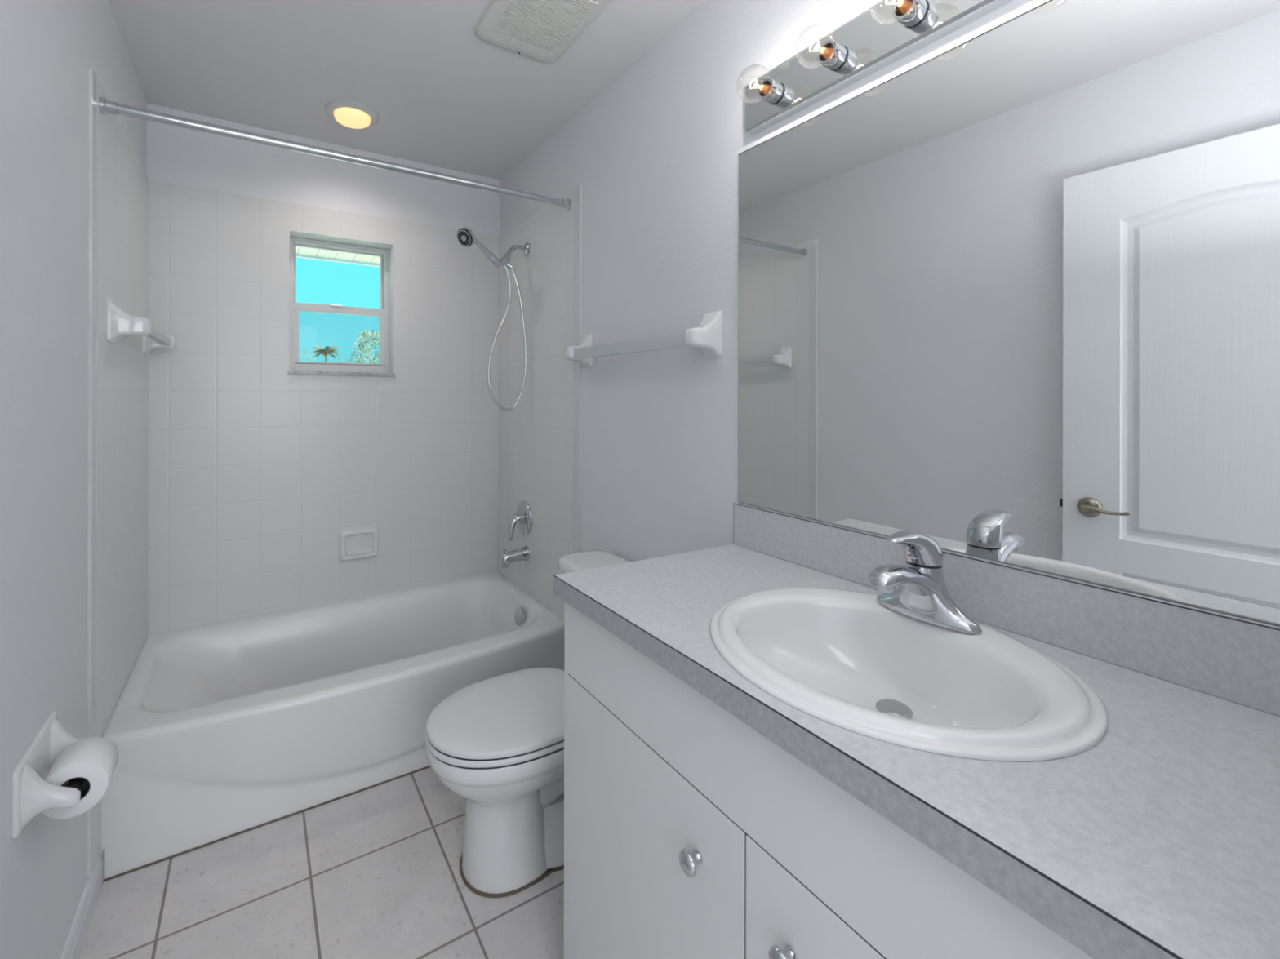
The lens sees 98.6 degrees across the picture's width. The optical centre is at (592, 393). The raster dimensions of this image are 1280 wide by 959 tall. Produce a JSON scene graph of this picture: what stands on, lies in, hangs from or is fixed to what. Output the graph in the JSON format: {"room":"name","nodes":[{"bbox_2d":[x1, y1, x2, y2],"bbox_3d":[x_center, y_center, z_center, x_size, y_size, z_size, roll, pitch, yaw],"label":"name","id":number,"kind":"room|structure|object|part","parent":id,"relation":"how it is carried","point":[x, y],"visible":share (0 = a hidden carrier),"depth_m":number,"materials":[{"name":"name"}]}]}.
{"room":"bathroom","nodes":[
{"label":"bathroom","id":0,"kind":"room"},
{"bbox_2d":[0,0,146,958],"bbox_3d":[-1.120,0.096,1.018,0.120,2.440,2.907,0,0,-32],"label":"wall","id":1,"kind":"structure","parent":0,"point":[48,48],"depth_m":1.10,"materials":[{"name":"white paint"}]},
{"bbox_2d":[12,711,85,839],"bbox_3d":[-1.040,0.725,1.078,0.081,0.120,0.226,0,0,-32],"label":"toilet paper holder","id":2,"kind":"object","parent":1,"relation":"attached to","point":[33,795],"visible":0.73,"depth_m":1.01,"materials":[{"name":"white ceramic"}]},
{"bbox_2d":[41,737,119,819],"bbox_3d":[-1.016,0.759,1.088,0.103,0.103,0.094,0,0,-32],"label":"toilet paper roll","id":3,"kind":"object","parent":2,"relation":"on","point":[94,760],"visible":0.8,"depth_m":1.07,"materials":[{"name":"white paper"}]},
{"bbox_2d":[60,853,102,958],"bbox_3d":[-0.816,1.276,0.646,0.013,0.083,1.951,0,0,-32],"label":"baseboard","id":4,"kind":"structure","parent":1,"relation":"attached to","point":[75,940],"depth_m":1.33,"materials":[{"name":"white paint"}]},
{"bbox_2d":[87,67,97,878],"bbox_3d":[-1.286,0.200,1.411,0.007,2.052,0.050,0,0,-32],"label":"tile trim","id":5,"kind":"structure","parent":1,"relation":"attached to","point":[92,187],"depth_m":1.40,"materials":[{"name":"white tile"}]},
{"bbox_2d":[102,849,105,879],"bbox_3d":[-1.325,1.206,1.479,0.016,0.220,0.005,0,0,-32],"label":"trim","id":6,"kind":"structure","parent":1,"relation":"attached to","point":[103,851],"depth_m":1.48,"materials":[{"name":"beige"}]},
{"bbox_2d":[95,78,149,862],"bbox_3d":[-1.510,0.200,1.776,0.008,2.052,0.807,0,0,-32],"label":"wall tile","id":7,"kind":"structure","parent":1,"relation":"attached to","point":[122,182],"depth_m":1.69,"materials":[{"name":"white tile"}]},
{"bbox_2d":[106,297,176,355],"bbox_3d":[-1.481,-0.209,1.825,0.092,0.126,0.642,0,0,-32],"label":"towel bar","id":8,"kind":"object","parent":7,"relation":"attached to","point":[120,324],"visible":1,"depth_m":1.57,"materials":[{"name":"white ceramic"}]},
{"bbox_3d":[-1.461,-0.195,1.837,0.022,0.028,0.570,0,0,-32],"label":"rod","id":9,"kind":"part","parent":8,"relation":"part of","materials":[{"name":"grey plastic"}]},
{"bbox_2d":[98,96,571,209],"bbox_3d":[-0.702,-0.769,1.844,1.438,0.047,0.043,0,0,-32],"label":"shower rod","id":10,"kind":"object","parent":7,"relation":"attached to","point":[105,106],"visible":1,"depth_m":1.71,"materials":[{"name":"grey metal"}]},
{"bbox_2d":[79,767,564,958],"bbox_3d":[0.130,1.369,0.262,3.300,0.100,5.507,0,0,-32],"label":"floor","id":11,"kind":"structure","parent":0,"point":[374,873],"depth_m":1.43,"materials":[{"name":"tile"}]},
{"bbox_2d":[99,573,564,879],"bbox_3d":[-0.894,1.125,2.150,1.452,0.384,0.811,0,0,-32],"label":"bathtub","id":12,"kind":"object","parent":11,"relation":"on","point":[219,731],"visible":0.73,"depth_m":1.82,"materials":[{"name":"white ceramic"}]},
{"bbox_2d":[102,765,431,882],"bbox_3d":[-0.713,1.315,1.853,1.426,0.004,0.007,0,0,-32],"label":"trim","id":13,"kind":"structure","parent":12,"relation":"attached to","point":[428,766],"depth_m":1.66,"materials":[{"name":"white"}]},
{"bbox_3d":[-0.325,0.992,2.448,0.029,0.080,0.080,0,0,-32],"label":"overflow plate","id":14,"kind":"part","parent":12,"relation":"part of","materials":[{"name":"silver metal"}]},
{"bbox_2d":[425,550,631,897],"bbox_3d":[-0.140,0.938,1.623,0.691,0.762,0.456,0,0,-32],"label":"toilet","id":15,"kind":"object","parent":11,"relation":"on","point":[496,743],"visible":0.63,"depth_m":1.47,"materials":[{"name":"white ceramic"}]},
{"bbox_3d":[-0.230,0.925,1.567,0.479,0.017,0.374,0,0,-32],"label":"seat","id":16,"kind":"part","parent":15,"relation":"part of","materials":[{"name":"white plastic"}]},
{"bbox_3d":[-0.227,0.902,1.569,0.482,0.022,0.376,0,0,-32],"label":"lid","id":17,"kind":"part","parent":15,"relation":"part of","materials":[{"name":"white plastic"}]},
{"bbox_3d":[0.067,0.577,1.749,0.204,0.041,0.456,0,0,-32],"label":"tank lid","id":18,"kind":"part","parent":15,"relation":"part of","materials":[{"name":"white ceramic"}]},
{"bbox_2d":[564,602,1093,958],"bbox_3d":[0.418,0.878,0.880,0.543,0.882,1.052,0,0,-32],"label":"vanity cabinet","id":19,"kind":"object","parent":11,"relation":"on","point":[690,833],"visible":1,"depth_m":0.80,"materials":[{"name":"white laminate"}]},
{"bbox_3d":[0.085,0.921,0.978,0.018,0.626,0.504,0,0,-32],"label":"door","id":20,"kind":"part","parent":19,"relation":"part of","materials":[{"name":"white laminate"}]},
{"bbox_3d":[0.149,0.706,0.829,0.030,0.034,0.034,0,0,-32],"label":"knob","id":21,"kind":"part","parent":19,"relation":"part of","materials":[{"name":"silver metal"}]},
{"bbox_3d":[0.238,0.706,0.682,0.030,0.034,0.034,0,0,-32],"label":"knob","id":22,"kind":"part","parent":19,"relation":"part of","materials":[{"name":"silver metal"}]},
{"bbox_3d":[0.356,0.921,0.535,0.018,0.626,0.529,0,0,-32],"label":"door","id":23,"kind":"part","parent":19,"relation":"part of","materials":[{"name":"white laminate"}]},
{"bbox_2d":[553,502,1279,958],"bbox_3d":[0.422,0.363,0.884,0.539,0.149,1.061,0,0,-32],"label":"countertop","id":24,"kind":"structure","parent":19,"relation":"on","point":[1159,838],"depth_m":0.62,"materials":[{"name":"grey laminate"}]},
{"bbox_2d":[710,587,1107,761],"bbox_3d":[0.438,0.447,0.847,0.480,0.132,0.524,0,0,-32],"label":"sink","id":25,"kind":"object","parent":24,"relation":"in","point":[846,660],"visible":0.89,"depth_m":0.86,"materials":[{"name":"white ceramic"}]},
{"bbox_2d":[867,530,982,635],"bbox_3d":[0.550,0.307,0.907,0.156,0.154,0.182,0,0,32],"label":"faucet","id":26,"kind":"object","parent":24,"relation":"on","point":[922,594],"visible":1,"depth_m":0.91,"materials":[{"name":"silver metal"}]},
{"bbox_3d":[0.511,0.320,0.906,0.148,0.082,0.060,0,0,-32],"label":"spout","id":27,"kind":"part","parent":26,"relation":"part of","materials":[{"name":"silver metal"}]},
{"bbox_3d":[0.538,0.259,0.923,0.128,0.059,0.057,0,0,-32],"label":"handle","id":28,"kind":"part","parent":26,"relation":"part of","materials":[{"name":"silver metal"}]},
{"bbox_2d":[146,103,500,373],"bbox_3d":[-1.159,0.096,2.586,1.454,2.440,0.194,0,0,-32],"label":"wall","id":29,"kind":"structure","parent":0,"point":[176,155],"depth_m":2.44,"materials":[{"name":"white paint"}]},
{"bbox_2d":[147,180,498,634],"bbox_3d":[-1.106,0.059,2.500,1.438,1.768,0.008,0,0,-32],"label":"wall tile","id":30,"kind":"structure","parent":29,"relation":"attached to","point":[257,470],"depth_m":2.38,"materials":[{"name":"white tile"}]},
{"bbox_2d":[339,527,377,560],"bbox_3d":[-1.064,0.686,2.505,0.162,0.132,0.029,0,0,-32],"label":"soap dish","id":31,"kind":"object","parent":30,"relation":"attached to","point":[357,544],"visible":1,"depth_m":2.50,"materials":[{"name":"white ceramic"}]},
{"bbox_2d":[102,571,564,737],"bbox_3d":[-0.901,0.933,2.163,1.438,0.008,0.782,0,0,-32],"label":"trim","id":32,"kind":"structure","parent":29,"relation":"attached to","point":[510,581],"depth_m":2.29,"materials":[{"name":"white"}]},
{"bbox_2d":[295,246,379,264],"bbox_3d":[-1.638,-0.840,2.881,1.420,0.019,0.813,0,0,-32],"label":"soffit","id":33,"kind":"structure","parent":29,"relation":"attached to","point":[300,251],"depth_m":3.30,"materials":[{"name":"white"}]},
{"bbox_2d":[295,253,379,266],"bbox_3d":[-1.855,-0.923,3.236,1.420,0.205,0.020,0,0,-32],"label":"roof fascia","id":34,"kind":"object","parent":33,"relation":"attached to","point":[316,257],"depth_m":3.40,"materials":[{"name":"white paint"}]},
{"bbox_2d":[288,236,395,376],"bbox_3d":[-1.165,-0.394,2.549,0.444,0.623,0.179,0,0,-32],"label":"window","id":35,"kind":"structure","parent":29,"relation":"in","point":[296,367],"depth_m":2.56,"materials":[{"name":"white"}]},
{"bbox_3d":[-1.202,-0.535,2.610,0.384,0.298,0.020,0,0,-32],"label":"sash","id":36,"kind":"part","parent":35,"relation":"part of","materials":[{"name":"white"}]},
{"bbox_3d":[-1.188,-0.276,2.586,0.432,0.275,0.025,0,0,-32],"label":"sash","id":37,"kind":"part","parent":35,"relation":"part of","materials":[{"name":"white"}]},
{"bbox_3d":[-1.151,-0.091,2.526,0.444,0.016,0.124,0,0,-32],"label":"sill","id":38,"kind":"part","parent":35,"relation":"part of","materials":[{"name":"stone"}]},
{"bbox_2d":[108,0,706,180],"bbox_3d":[0.135,-1.196,0.262,3.300,0.150,5.507,0,0,-32],"label":"ceiling","id":39,"kind":"structure","parent":0,"point":[443,95],"depth_m":1.90,"materials":[{"name":"white paint"}]},
{"bbox_2d":[324,100,379,128],"bbox_3d":[-0.962,-1.103,2.198,0.200,0.040,0.200,0,0,-32],"label":"recessed light","id":40,"kind":"object","parent":39,"relation":"in","point":[351,114],"visible":1,"depth_m":2.16,"materials":[{"name":"white"}]},
{"bbox_2d":[475,0,611,62],"bbox_3d":[-0.142,-1.109,1.601,0.284,0.024,0.430,0,0,-32],"label":"exhaust fan","id":41,"kind":"object","parent":39,"relation":"attached to","point":[540,30],"visible":1,"depth_m":1.63,"materials":[{"name":"white plastic"}]},
{"bbox_2d":[499,0,1048,561],"bbox_3d":[0.221,0.099,1.841,0.120,2.440,2.907,0,0,-32],"label":"wall","id":42,"kind":"structure","parent":0,"point":[654,156],"depth_m":1.69,"materials":[{"name":"white paint"}]},
{"bbox_2d":[497,188,573,620],"bbox_3d":[-0.281,0.202,2.537,0.008,2.052,0.795,0,0,-32],"label":"wall tile","id":43,"kind":"structure","parent":42,"relation":"attached to","point":[536,437],"depth_m":2.45,"materials":[{"name":"white tile"}]},
{"bbox_2d":[457,226,530,411],"bbox_3d":[-0.432,-0.316,2.448,0.366,0.790,0.082,0,0,-43],"label":"shower","id":44,"kind":"object","parent":43,"relation":"attached to","point":[465,236],"visible":1,"depth_m":2.48,"materials":[{"name":"silver metal"}]},
{"bbox_3d":[-0.468,-0.625,2.425,0.159,0.121,0.035,0,0,-44],"label":"shower handle","id":45,"kind":"part","parent":44,"relation":"part of","materials":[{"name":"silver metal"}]},
{"bbox_3d":[-0.352,-0.660,2.537,0.110,0.065,0.025,0,0,-41],"label":"shower arm","id":46,"kind":"part","parent":44,"relation":"part of","materials":[{"name":"silver metal"}]},
{"bbox_2d":[498,545,529,568],"bbox_3d":[-0.365,0.752,2.537,0.134,0.080,0.068,0,0,-32],"label":"tub spout","id":47,"kind":"object","parent":43,"relation":"attached to","point":[522,553],"visible":1,"depth_m":2.52,"materials":[{"name":"silver metal"}]},
{"bbox_2d":[507,500,532,541],"bbox_3d":[-0.357,0.593,2.565,0.092,0.176,0.160,0,0,-32],"label":"tub valve","id":48,"kind":"object","parent":43,"relation":"attached to","point":[523,517],"visible":1,"depth_m":2.55,"materials":[{"name":"silver metal"}]},
{"bbox_3d":[-0.365,0.619,2.560,0.074,0.122,0.054,0,0,-32],"label":"lever","id":49,"kind":"part","parent":48,"relation":"part of","materials":[{"name":"silver metal"}]},
{"bbox_2d":[573,184,582,553],"bbox_3d":[-0.060,0.203,2.177,0.007,2.052,0.050,0,0,-32],"label":"tile trim","id":50,"kind":"structure","parent":42,"relation":"attached to","point":[577,190],"depth_m":2.17,"materials":[{"name":"white tile"}]},
{"bbox_2d":[564,311,722,367],"bbox_3d":[0.120,-0.167,1.804,0.092,0.126,0.752,0,0,-32],"label":"towel bar","id":51,"kind":"object","parent":42,"relation":"attached to","point":[706,338],"visible":1,"depth_m":1.60,"materials":[{"name":"white ceramic"}]},
{"bbox_3d":[0.101,-0.150,1.792,0.014,0.039,0.680,0,0,-32],"label":"rod","id":52,"kind":"part","parent":51,"relation":"part of","materials":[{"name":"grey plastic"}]},
{"bbox_2d":[745,0,1013,135],"bbox_3d":[0.573,-0.725,1.016,0.148,0.119,0.840,0,0,-32],"label":"vanity light bar","id":53,"kind":"object","parent":42,"relation":"attached to","point":[890,31],"visible":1,"depth_m":1.14,"materials":[{"name":"silver metal"}]},
{"bbox_2d":[757,78,784,104],"bbox_3d":[0.423,-0.718,1.302,0.040,0.048,0.048,0,0,-32],"label":"socket","id":54,"kind":"object","parent":53,"relation":"attached to","point":[771,91],"depth_m":1.29,"materials":[{"name":"silver metal"}]},
{"bbox_2d":[817,40,848,71],"bbox_3d":[0.508,-0.718,1.163,0.040,0.048,0.048,0,0,-32],"label":"socket","id":55,"kind":"object","parent":53,"relation":"attached to","point":[833,56],"depth_m":1.15,"materials":[{"name":"silver metal"}]},
{"bbox_2d":[892,0,928,28],"bbox_3d":[0.593,-0.718,1.025,0.040,0.048,0.048,0,0,-32],"label":"socket","id":56,"kind":"object","parent":53,"relation":"attached to","point":[910,14],"depth_m":1.02,"materials":[{"name":"silver metal"}]},
{"bbox_2d":[733,502,1279,715],"bbox_3d":[0.650,0.343,1.009,0.018,0.108,1.035,0,0,-32],"label":"backsplash","id":57,"kind":"structure","parent":42,"relation":"attached to","point":[1231,660],"depth_m":0.84,"materials":[{"name":"grey laminate"}]},
{"bbox_2d":[737,0,1279,625],"bbox_3d":[0.654,-0.172,1.015,0.006,0.920,1.022,0,0,-32],"label":"mirror","id":58,"kind":"object","parent":42,"relation":"attached to","point":[1012,297],"visible":1,"depth_m":0.89,"materials":[{"name":"grey mirror"}]},
{"label":"outside","id":59,"kind":"structure","parent":0,"visible":0},
{"bbox_3d":[-42.615,1.475,69.424,120.000,0.100,157.083,0,0,-32],"label":"lawn","id":60,"kind":"structure","parent":59,"visible":0},
{"bbox_2d":[298,349,311,361],"bbox_3d":[-21.041,-0.885,39.892,1.683,4.715,1.490,0,0,-32],"label":"broadleaf tree","id":61,"kind":"object","parent":60,"relation":"on","point":[308,349],"visible":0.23,"depth_m":39.86,"materials":[{"name":"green plant"}]},
{"bbox_2d":[311,346,339,362],"bbox_3d":[-24.165,-1.464,49.680,2.260,5.871,2.218,0,0,-32],"label":"palm tree","id":62,"kind":"object","parent":60,"relation":"on","point":[327,350],"visible":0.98,"depth_m":49.50,"materials":[{"name":"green plant"}]},
{"bbox_2d":[350,329,378,364],"bbox_3d":[-12.725,-1.113,32.076,2.721,5.207,2.832,0,0,-32],"label":"broadleaf tree","id":63,"kind":"object","parent":60,"relation":"on","point":[358,344],"visible":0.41,"depth_m":31.63,"materials":[{"name":"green plant"}]}
]}

